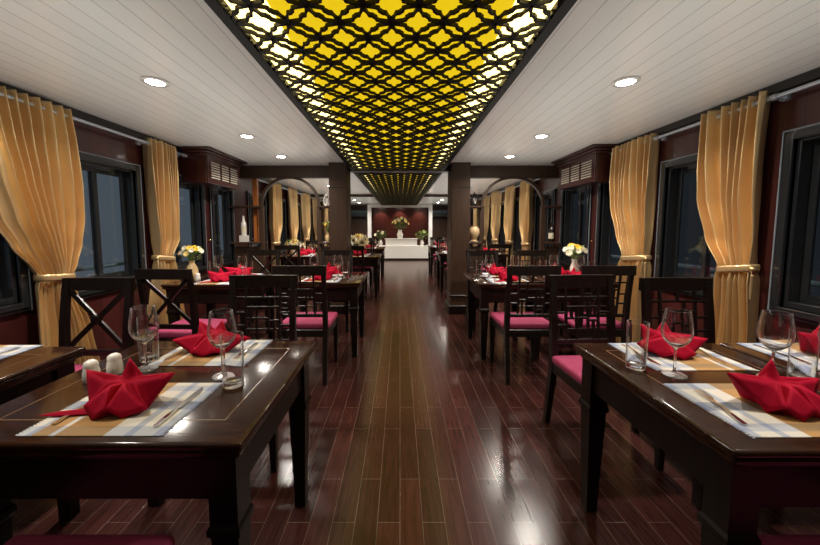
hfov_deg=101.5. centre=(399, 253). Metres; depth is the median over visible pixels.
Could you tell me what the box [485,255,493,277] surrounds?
wine glass
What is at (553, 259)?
wine glass
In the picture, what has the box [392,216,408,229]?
flower bouquet
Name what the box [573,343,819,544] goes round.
dining table
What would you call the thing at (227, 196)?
window
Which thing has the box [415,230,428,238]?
flower bouquet
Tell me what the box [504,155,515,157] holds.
recessed light
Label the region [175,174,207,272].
window
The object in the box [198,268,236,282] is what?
napkin
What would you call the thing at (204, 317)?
baseboard
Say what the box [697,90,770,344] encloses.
curtain
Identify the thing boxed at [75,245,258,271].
deck railing
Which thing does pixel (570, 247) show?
flower bouquet
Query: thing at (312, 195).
beam
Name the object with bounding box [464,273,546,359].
dining table
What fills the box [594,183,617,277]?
window
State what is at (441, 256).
dining table
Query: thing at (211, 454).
dining table
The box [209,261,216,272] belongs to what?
water tumbler
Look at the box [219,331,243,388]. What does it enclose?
water tumbler
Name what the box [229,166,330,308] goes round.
screen
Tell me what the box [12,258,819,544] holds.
floor
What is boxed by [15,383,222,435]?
placemat
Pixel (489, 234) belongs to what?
window
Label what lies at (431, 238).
chair
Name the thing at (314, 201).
curtain
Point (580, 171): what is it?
grille
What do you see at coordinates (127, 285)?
chair
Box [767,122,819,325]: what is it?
window
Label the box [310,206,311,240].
window
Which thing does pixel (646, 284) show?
chair
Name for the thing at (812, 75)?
trim
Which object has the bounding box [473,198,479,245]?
curtain
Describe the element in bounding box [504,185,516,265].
curtain
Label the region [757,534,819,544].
chair
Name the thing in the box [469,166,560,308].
screen
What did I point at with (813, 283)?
deck railing
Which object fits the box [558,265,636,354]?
chair
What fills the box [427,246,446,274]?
dining table
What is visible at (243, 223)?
bottle
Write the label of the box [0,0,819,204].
ceiling
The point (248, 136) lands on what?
recessed light
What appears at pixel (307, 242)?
chair
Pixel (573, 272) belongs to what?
napkin
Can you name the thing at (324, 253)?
chair
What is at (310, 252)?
napkin
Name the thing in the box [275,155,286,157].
recessed light
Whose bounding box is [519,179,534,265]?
curtain
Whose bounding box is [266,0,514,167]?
diffuser
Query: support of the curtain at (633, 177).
hanging from the curtain rod
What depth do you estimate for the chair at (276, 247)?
5.57 m
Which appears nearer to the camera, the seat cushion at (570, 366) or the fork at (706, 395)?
the fork at (706, 395)
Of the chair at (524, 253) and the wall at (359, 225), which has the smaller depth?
the chair at (524, 253)
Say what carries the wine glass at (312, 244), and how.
on the dining table at (294, 259)
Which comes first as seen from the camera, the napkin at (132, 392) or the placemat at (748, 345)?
the napkin at (132, 392)
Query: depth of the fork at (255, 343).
1.46 m
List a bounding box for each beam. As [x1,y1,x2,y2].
[310,194,482,196]
[349,165,448,172]
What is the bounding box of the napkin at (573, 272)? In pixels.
[567,267,580,274]
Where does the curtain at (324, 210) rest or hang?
hanging from the curtain rod at (258, 179)
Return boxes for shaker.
[82,359,100,383]
[106,353,123,374]
[195,273,200,280]
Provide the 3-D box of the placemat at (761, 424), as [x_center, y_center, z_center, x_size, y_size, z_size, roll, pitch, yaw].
[1.075,0.452,0.987,0.382,0.002,0.294,0,5,0]
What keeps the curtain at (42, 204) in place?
hanging from the curtain rod at (138, 141)
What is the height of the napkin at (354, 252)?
0.132 m
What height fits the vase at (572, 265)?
0.190 m
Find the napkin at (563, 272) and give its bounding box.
[561,267,566,274]
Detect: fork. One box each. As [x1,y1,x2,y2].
[50,404,84,423]
[244,342,257,354]
[694,389,747,424]
[698,348,726,362]
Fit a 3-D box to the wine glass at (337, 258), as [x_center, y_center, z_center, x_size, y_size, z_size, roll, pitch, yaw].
[-0.655,0.134,3.541,0.092,0.236,0.092,0,5,0]
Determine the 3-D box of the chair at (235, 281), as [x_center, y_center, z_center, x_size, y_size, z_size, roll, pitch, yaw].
[-0.861,0.642,1.943,0.430,0.974,0.503,0,5,-2]
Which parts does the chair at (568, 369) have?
leg, rail, seat rail, rail, leg, leg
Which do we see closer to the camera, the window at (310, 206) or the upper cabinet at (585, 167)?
the upper cabinet at (585, 167)
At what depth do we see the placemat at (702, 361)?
1.30 m
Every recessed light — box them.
[140,76,169,87]
[238,134,254,138]
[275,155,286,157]
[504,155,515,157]
[533,134,549,138]
[611,76,640,87]
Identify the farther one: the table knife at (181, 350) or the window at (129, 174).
the window at (129, 174)
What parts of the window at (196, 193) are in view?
sash, sash, frame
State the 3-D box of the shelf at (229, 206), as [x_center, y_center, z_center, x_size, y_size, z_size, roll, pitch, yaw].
[-2.348,-0.710,5.130,0.455,0.030,0.200,0,5,0]
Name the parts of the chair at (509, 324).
leg, leg, seat rail, rail, leg, rail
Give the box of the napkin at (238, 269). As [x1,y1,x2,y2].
[224,266,257,274]
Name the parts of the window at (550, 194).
frame, sash, sash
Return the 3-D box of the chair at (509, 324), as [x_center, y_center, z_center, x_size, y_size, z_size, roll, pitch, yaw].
[1.065,0.565,2.927,0.430,0.974,0.503,0,5,0]
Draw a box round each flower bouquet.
[178,245,203,260]
[285,239,304,247]
[323,220,329,232]
[351,233,368,247]
[374,231,387,239]
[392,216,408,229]
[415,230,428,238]
[562,243,587,258]
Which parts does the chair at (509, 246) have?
rail, leg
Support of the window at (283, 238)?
in the wall at (19, 328)
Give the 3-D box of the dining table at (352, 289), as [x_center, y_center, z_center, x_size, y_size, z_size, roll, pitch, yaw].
[-0.785,0.625,3.595,0.810,0.751,0.750,0,5,0]
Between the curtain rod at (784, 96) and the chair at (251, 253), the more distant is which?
the chair at (251, 253)
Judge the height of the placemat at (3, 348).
0.002 m
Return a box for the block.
[239,235,248,241]
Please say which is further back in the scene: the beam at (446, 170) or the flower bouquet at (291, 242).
the flower bouquet at (291, 242)
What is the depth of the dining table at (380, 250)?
8.32 m
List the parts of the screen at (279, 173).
panel, post, post, panel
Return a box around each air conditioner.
[351,210,367,216]
[432,210,447,216]
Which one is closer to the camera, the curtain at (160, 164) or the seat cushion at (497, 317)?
the seat cushion at (497, 317)
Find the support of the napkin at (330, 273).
on the placemat at (332, 279)
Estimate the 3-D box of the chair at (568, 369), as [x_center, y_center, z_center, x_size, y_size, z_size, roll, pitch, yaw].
[1.168,0.642,1.953,0.430,0.974,0.503,0,5,-3]
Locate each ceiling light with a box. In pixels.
[204,0,576,170]
[354,173,441,204]
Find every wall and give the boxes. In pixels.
[0,120,329,360]
[351,205,447,245]
[470,84,819,342]
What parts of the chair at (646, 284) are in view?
leg, rail, leg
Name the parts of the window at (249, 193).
sash, sash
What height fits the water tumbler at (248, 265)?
0.175 m
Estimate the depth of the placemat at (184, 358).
1.36 m
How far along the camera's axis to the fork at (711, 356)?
1.34 m
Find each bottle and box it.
[241,216,246,234]
[548,222,553,241]
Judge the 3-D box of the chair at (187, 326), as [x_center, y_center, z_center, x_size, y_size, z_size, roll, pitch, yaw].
[-1.701,0.582,2.688,0.430,0.978,0.503,0,5,3]
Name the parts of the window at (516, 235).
frame, sash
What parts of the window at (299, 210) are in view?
frame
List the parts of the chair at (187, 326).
leg, rail, seat rail, rail, leg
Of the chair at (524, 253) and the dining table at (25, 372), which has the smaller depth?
the dining table at (25, 372)
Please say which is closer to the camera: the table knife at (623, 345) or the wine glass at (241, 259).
the table knife at (623, 345)
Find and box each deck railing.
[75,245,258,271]
[573,250,819,286]
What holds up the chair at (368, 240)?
on the floor
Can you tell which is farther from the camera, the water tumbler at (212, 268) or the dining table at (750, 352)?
the water tumbler at (212, 268)
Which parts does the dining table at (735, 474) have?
leg, leg, leg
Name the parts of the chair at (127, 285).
leg, rail, rail, leg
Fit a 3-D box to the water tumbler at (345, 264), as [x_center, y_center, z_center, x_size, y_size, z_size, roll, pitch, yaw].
[-0.565,0.167,3.494,0.071,0.175,0.071,0,5,0]
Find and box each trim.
[0,82,322,200]
[367,204,432,245]
[471,67,819,200]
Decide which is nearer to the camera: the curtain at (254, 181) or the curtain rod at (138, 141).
the curtain rod at (138, 141)
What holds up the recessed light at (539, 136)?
in the ceiling
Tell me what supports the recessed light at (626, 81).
in the ceiling
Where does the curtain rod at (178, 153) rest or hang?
attached to the wall at (19, 328)
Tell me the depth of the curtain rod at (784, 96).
2.07 m
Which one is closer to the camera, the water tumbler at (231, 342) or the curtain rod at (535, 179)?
the water tumbler at (231, 342)
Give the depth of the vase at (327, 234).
5.13 m
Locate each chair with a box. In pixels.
[3,534,174,544]
[58,277,135,371]
[134,269,207,340]
[229,275,297,472]
[237,250,279,332]
[272,265,337,384]
[274,245,300,302]
[306,241,324,248]
[313,250,352,331]
[351,246,366,298]
[353,241,372,289]
[365,240,374,281]
[430,237,445,270]
[434,239,446,277]
[438,240,446,267]
[445,244,472,289]
[465,250,504,332]
[483,244,511,272]
[490,265,561,384]
[516,250,563,332]
[543,274,664,470]
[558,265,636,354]
[631,277,714,432]
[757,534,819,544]
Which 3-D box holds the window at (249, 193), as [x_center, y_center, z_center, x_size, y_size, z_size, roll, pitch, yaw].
[-2.607,-0.492,6.055,0.146,1.180,0.760,0,5,0]
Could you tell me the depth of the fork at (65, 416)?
0.92 m
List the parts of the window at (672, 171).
sash, sash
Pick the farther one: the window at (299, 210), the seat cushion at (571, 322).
the window at (299, 210)
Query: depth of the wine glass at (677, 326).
1.17 m
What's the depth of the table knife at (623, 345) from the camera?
1.32 m
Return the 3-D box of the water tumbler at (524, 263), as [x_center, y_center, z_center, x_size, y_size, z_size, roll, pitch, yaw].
[1.285,0.172,3.439,0.071,0.175,0.071,0,5,0]
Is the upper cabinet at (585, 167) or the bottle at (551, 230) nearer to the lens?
the upper cabinet at (585, 167)
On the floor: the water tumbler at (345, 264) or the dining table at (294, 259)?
the dining table at (294, 259)
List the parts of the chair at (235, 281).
leg, rail, rail, leg, leg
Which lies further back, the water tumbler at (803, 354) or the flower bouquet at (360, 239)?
the flower bouquet at (360, 239)
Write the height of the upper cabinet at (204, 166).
0.398 m
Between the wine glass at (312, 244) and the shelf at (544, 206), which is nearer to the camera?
the shelf at (544, 206)
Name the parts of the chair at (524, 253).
rail, leg, leg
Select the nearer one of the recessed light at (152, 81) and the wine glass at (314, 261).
the recessed light at (152, 81)
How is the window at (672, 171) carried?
in the wall at (802, 109)
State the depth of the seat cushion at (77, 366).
1.91 m
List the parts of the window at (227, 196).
sash, sash, frame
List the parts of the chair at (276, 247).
rail, leg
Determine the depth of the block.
5.11 m
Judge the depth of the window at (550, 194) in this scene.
5.73 m
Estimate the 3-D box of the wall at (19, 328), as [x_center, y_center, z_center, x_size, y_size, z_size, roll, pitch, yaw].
[-2.630,-0.280,5.846,0.100,2.200,16.900,0,5,0]
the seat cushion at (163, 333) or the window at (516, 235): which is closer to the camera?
the seat cushion at (163, 333)
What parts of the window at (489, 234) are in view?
frame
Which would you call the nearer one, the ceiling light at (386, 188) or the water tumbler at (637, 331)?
the water tumbler at (637, 331)
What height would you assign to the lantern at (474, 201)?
0.212 m
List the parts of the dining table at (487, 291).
leg, leg, leg, leg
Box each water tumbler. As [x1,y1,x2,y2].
[138,315,158,362]
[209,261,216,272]
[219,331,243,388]
[245,262,252,274]
[304,260,309,265]
[342,261,348,277]
[476,260,482,276]
[522,261,528,278]
[539,260,546,276]
[587,261,594,265]
[625,319,649,370]
[787,328,819,377]
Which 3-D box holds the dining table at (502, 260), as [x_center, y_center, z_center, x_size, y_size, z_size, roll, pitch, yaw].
[1.800,0.360,6.950,0.650,0.751,0.750,0,5,0]
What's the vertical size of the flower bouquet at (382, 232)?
0.438 m
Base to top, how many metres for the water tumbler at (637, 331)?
0.175 m
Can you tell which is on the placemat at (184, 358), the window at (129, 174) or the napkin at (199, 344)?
the napkin at (199, 344)
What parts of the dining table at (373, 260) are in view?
leg, leg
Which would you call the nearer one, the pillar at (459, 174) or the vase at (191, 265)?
the vase at (191, 265)
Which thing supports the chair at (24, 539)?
on the floor
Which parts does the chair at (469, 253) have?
leg, leg, rail, leg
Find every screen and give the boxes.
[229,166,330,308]
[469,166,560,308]
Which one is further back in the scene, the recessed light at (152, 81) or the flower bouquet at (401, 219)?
the flower bouquet at (401, 219)
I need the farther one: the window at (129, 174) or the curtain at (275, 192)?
the curtain at (275, 192)
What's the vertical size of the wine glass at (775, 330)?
0.236 m
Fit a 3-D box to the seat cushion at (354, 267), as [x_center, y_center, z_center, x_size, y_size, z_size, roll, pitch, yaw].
[-0.800,0.274,7.003,0.430,0.050,0.410,0,5,0]
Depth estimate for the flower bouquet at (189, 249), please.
3.30 m
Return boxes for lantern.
[323,192,328,205]
[470,192,478,205]
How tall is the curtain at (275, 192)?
2.140 m
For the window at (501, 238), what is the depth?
8.19 m
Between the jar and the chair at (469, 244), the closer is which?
the jar
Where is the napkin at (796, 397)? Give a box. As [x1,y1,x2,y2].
[727,359,819,421]
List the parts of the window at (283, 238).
frame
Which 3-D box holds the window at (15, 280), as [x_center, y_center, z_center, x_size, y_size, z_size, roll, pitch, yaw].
[-2.607,-0.162,1.863,0.146,1.180,0.850,0,5,0]
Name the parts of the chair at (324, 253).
leg, rail, leg, leg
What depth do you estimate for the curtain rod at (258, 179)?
7.22 m
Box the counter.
[379,238,428,259]
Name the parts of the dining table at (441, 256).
leg, leg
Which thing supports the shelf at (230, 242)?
attached to the screen at (279, 173)
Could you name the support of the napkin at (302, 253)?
on the placemat
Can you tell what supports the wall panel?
attached to the wall at (359, 225)
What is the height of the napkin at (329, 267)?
0.132 m
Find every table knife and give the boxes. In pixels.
[153,387,202,426]
[164,348,184,360]
[621,344,660,364]
[752,344,787,356]
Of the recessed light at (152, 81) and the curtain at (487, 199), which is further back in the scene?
the curtain at (487, 199)
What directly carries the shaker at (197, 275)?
on the dining table at (210, 295)
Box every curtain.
[0,86,99,363]
[142,138,185,323]
[252,179,258,241]
[268,181,281,287]
[287,188,298,253]
[300,193,310,248]
[312,197,320,245]
[322,200,328,245]
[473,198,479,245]
[481,195,489,247]
[491,191,501,249]
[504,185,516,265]
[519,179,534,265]
[609,133,659,342]
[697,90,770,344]
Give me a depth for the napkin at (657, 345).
1.36 m
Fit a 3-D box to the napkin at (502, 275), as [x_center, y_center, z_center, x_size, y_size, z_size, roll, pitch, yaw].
[1.044,0.201,3.291,0.340,0.132,0.140,-1,5,-17]
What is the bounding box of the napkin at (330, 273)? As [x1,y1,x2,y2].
[304,269,335,280]
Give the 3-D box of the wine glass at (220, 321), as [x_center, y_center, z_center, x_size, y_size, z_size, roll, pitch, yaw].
[-0.627,0.319,1.184,0.092,0.236,0.092,0,5,0]
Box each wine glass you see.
[128,305,158,372]
[207,308,235,380]
[214,255,223,270]
[237,256,246,274]
[310,242,314,254]
[310,254,318,276]
[334,255,341,277]
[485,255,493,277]
[510,255,519,265]
[549,255,557,265]
[575,255,584,270]
[661,308,693,378]
[756,310,795,375]
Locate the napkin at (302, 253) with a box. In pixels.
[293,249,310,255]
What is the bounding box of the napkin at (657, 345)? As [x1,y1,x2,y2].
[648,324,707,359]
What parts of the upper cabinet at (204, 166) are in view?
crown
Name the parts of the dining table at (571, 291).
leg, leg, leg, leg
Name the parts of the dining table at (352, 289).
leg, leg, leg, leg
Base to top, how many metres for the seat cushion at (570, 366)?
0.050 m
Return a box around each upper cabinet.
[178,146,246,189]
[551,144,617,189]
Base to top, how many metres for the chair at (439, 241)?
0.974 m
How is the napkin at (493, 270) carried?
on the placemat at (486, 274)
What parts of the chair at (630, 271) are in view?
leg, seat rail, rail, rail, leg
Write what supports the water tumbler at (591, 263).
on the dining table at (571, 291)
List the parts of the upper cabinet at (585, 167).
crown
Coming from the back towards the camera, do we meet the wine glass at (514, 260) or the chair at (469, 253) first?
the chair at (469, 253)
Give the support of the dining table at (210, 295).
on the floor
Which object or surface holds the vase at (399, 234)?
on the counter
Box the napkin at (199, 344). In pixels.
[172,321,250,356]
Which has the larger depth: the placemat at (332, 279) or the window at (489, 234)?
the window at (489, 234)
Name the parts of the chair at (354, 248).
rail, leg, leg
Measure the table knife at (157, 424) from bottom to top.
0.006 m
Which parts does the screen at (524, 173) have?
panel, post, post, panel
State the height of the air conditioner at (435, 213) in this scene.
0.260 m
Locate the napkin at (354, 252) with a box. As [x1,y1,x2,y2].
[353,250,365,255]
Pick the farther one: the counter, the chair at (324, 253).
the counter
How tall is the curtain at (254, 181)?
0.969 m
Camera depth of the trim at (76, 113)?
2.83 m
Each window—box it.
[0,234,32,316]
[77,151,146,298]
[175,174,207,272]
[209,188,235,266]
[247,191,267,256]
[280,199,286,252]
[297,203,300,241]
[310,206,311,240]
[470,209,472,239]
[487,204,491,248]
[498,201,504,250]
[513,197,521,253]
[533,189,555,259]
[559,186,592,269]
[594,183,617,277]
[654,153,713,298]
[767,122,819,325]
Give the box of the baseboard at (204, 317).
[199,305,228,318]
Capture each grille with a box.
[211,162,237,184]
[561,160,591,183]
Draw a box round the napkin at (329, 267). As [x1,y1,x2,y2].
[326,263,341,273]
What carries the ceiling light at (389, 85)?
attached to the ceiling
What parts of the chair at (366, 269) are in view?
leg, leg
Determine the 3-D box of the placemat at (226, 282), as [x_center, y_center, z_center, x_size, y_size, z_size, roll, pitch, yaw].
[-1.740,0.275,3.239,0.382,0.002,0.294,0,5,0]
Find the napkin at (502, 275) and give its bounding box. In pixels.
[495,267,518,281]
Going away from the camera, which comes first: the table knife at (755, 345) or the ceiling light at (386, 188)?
the table knife at (755, 345)
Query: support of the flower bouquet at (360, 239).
in the vase
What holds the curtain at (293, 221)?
hanging from the curtain rod at (258, 179)
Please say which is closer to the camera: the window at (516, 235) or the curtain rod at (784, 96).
the curtain rod at (784, 96)
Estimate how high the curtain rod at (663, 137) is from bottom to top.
0.053 m
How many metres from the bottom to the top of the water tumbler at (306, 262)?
0.175 m
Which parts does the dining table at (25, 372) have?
leg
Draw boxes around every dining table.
[0,341,315,544]
[0,347,85,520]
[161,274,274,338]
[280,253,317,265]
[280,272,367,357]
[354,254,381,297]
[365,247,385,277]
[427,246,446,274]
[435,251,446,290]
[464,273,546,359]
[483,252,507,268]
[525,276,617,338]
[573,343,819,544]
[719,343,819,381]
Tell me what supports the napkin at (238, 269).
on the placemat
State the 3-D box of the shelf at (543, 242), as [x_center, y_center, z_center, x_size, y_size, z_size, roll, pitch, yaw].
[2.322,-0.161,5.173,0.265,0.030,0.200,0,5,0]
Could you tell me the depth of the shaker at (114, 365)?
1.20 m
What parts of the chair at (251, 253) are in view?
leg, seat rail, rail, leg, leg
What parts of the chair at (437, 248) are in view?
leg, leg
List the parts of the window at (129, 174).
sash, sash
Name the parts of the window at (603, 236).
frame, sash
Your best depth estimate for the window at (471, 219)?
11.48 m
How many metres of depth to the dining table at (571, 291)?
3.19 m
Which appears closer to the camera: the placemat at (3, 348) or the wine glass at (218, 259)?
the placemat at (3, 348)
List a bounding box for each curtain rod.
[0,92,148,145]
[176,151,186,156]
[258,179,322,201]
[470,179,539,202]
[653,101,757,140]
[766,79,819,102]
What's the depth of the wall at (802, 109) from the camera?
2.27 m
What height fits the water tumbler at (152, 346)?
0.175 m
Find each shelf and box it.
[229,206,259,207]
[230,242,261,243]
[543,242,559,243]
[544,206,560,207]
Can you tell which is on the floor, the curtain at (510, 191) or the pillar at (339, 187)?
the pillar at (339, 187)
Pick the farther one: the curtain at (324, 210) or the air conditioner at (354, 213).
the air conditioner at (354, 213)
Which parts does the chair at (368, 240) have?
leg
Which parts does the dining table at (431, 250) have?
leg, leg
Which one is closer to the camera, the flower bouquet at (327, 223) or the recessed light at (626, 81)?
the recessed light at (626, 81)
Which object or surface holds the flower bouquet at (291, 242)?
in the vase
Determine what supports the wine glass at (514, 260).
on the dining table at (487, 291)
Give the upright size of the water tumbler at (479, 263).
0.175 m
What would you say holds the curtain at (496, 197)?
hanging from the curtain rod at (535, 179)
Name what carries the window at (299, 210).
in the wall at (19, 328)
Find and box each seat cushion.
[75,364,82,371]
[158,319,207,338]
[283,312,337,328]
[354,267,371,268]
[490,312,548,328]
[552,355,582,383]
[558,312,620,328]
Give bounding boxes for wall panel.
[373,208,426,245]
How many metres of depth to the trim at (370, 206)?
13.44 m
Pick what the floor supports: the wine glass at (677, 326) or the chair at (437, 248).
the chair at (437, 248)
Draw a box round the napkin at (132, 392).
[39,358,175,420]
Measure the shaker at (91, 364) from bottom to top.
0.074 m
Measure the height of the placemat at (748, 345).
0.002 m
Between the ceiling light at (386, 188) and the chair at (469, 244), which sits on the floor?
the chair at (469, 244)
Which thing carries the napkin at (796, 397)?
on the placemat at (761, 424)
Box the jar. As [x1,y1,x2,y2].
[470,226,479,241]
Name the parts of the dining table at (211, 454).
leg, leg, leg, leg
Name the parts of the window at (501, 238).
frame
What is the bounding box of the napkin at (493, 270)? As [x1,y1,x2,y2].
[485,263,503,274]
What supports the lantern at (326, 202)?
on the screen at (279, 173)
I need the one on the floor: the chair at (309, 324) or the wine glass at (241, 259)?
the chair at (309, 324)
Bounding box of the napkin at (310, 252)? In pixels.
[301,247,314,253]
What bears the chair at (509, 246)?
on the floor
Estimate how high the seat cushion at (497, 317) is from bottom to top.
0.050 m
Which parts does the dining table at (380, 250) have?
leg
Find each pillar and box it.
[328,162,350,313]
[445,162,470,313]
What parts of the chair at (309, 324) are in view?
leg, rail, rail, seat rail, leg, leg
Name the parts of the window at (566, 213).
frame, sash, sash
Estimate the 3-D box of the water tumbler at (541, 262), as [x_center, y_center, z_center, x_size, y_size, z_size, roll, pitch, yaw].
[1.520,0.162,3.569,0.071,0.175,0.071,0,5,0]
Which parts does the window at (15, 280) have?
sash, frame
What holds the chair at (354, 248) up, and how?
on the floor
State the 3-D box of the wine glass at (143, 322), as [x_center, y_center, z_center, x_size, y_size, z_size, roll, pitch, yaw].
[-0.948,0.315,1.244,0.092,0.236,0.092,0,5,0]
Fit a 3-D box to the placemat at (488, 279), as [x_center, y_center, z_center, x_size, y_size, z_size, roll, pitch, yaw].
[1.065,0.271,3.294,0.382,0.002,0.294,0,5,0]
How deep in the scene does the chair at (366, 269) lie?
6.85 m
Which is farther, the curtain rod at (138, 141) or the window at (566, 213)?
the window at (566, 213)
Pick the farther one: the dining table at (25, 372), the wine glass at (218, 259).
the wine glass at (218, 259)
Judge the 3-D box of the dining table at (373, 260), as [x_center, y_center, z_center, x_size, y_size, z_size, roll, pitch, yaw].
[-0.770,0.406,6.372,0.810,0.751,0.750,0,5,0]
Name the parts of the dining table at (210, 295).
leg, leg, leg, leg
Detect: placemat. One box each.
[0,345,41,359]
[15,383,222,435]
[148,340,271,365]
[194,279,228,284]
[302,278,341,281]
[482,273,498,276]
[486,278,528,282]
[607,343,758,370]
[662,383,819,438]
[736,343,819,370]
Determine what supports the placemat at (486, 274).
on the dining table at (487, 291)
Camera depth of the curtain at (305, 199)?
8.78 m
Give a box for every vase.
[186,260,198,279]
[326,233,329,241]
[397,230,402,237]
[569,259,578,271]
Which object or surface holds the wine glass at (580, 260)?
on the dining table at (571, 291)
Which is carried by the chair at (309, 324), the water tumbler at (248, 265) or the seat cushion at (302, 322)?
the seat cushion at (302, 322)
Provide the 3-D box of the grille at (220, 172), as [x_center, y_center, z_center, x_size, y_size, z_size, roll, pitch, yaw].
[-2.253,-1.022,4.313,0.012,0.194,0.650,0,5,0]
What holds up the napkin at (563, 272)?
on the placemat
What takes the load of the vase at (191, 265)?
on the dining table at (210, 295)
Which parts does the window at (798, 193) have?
frame, sash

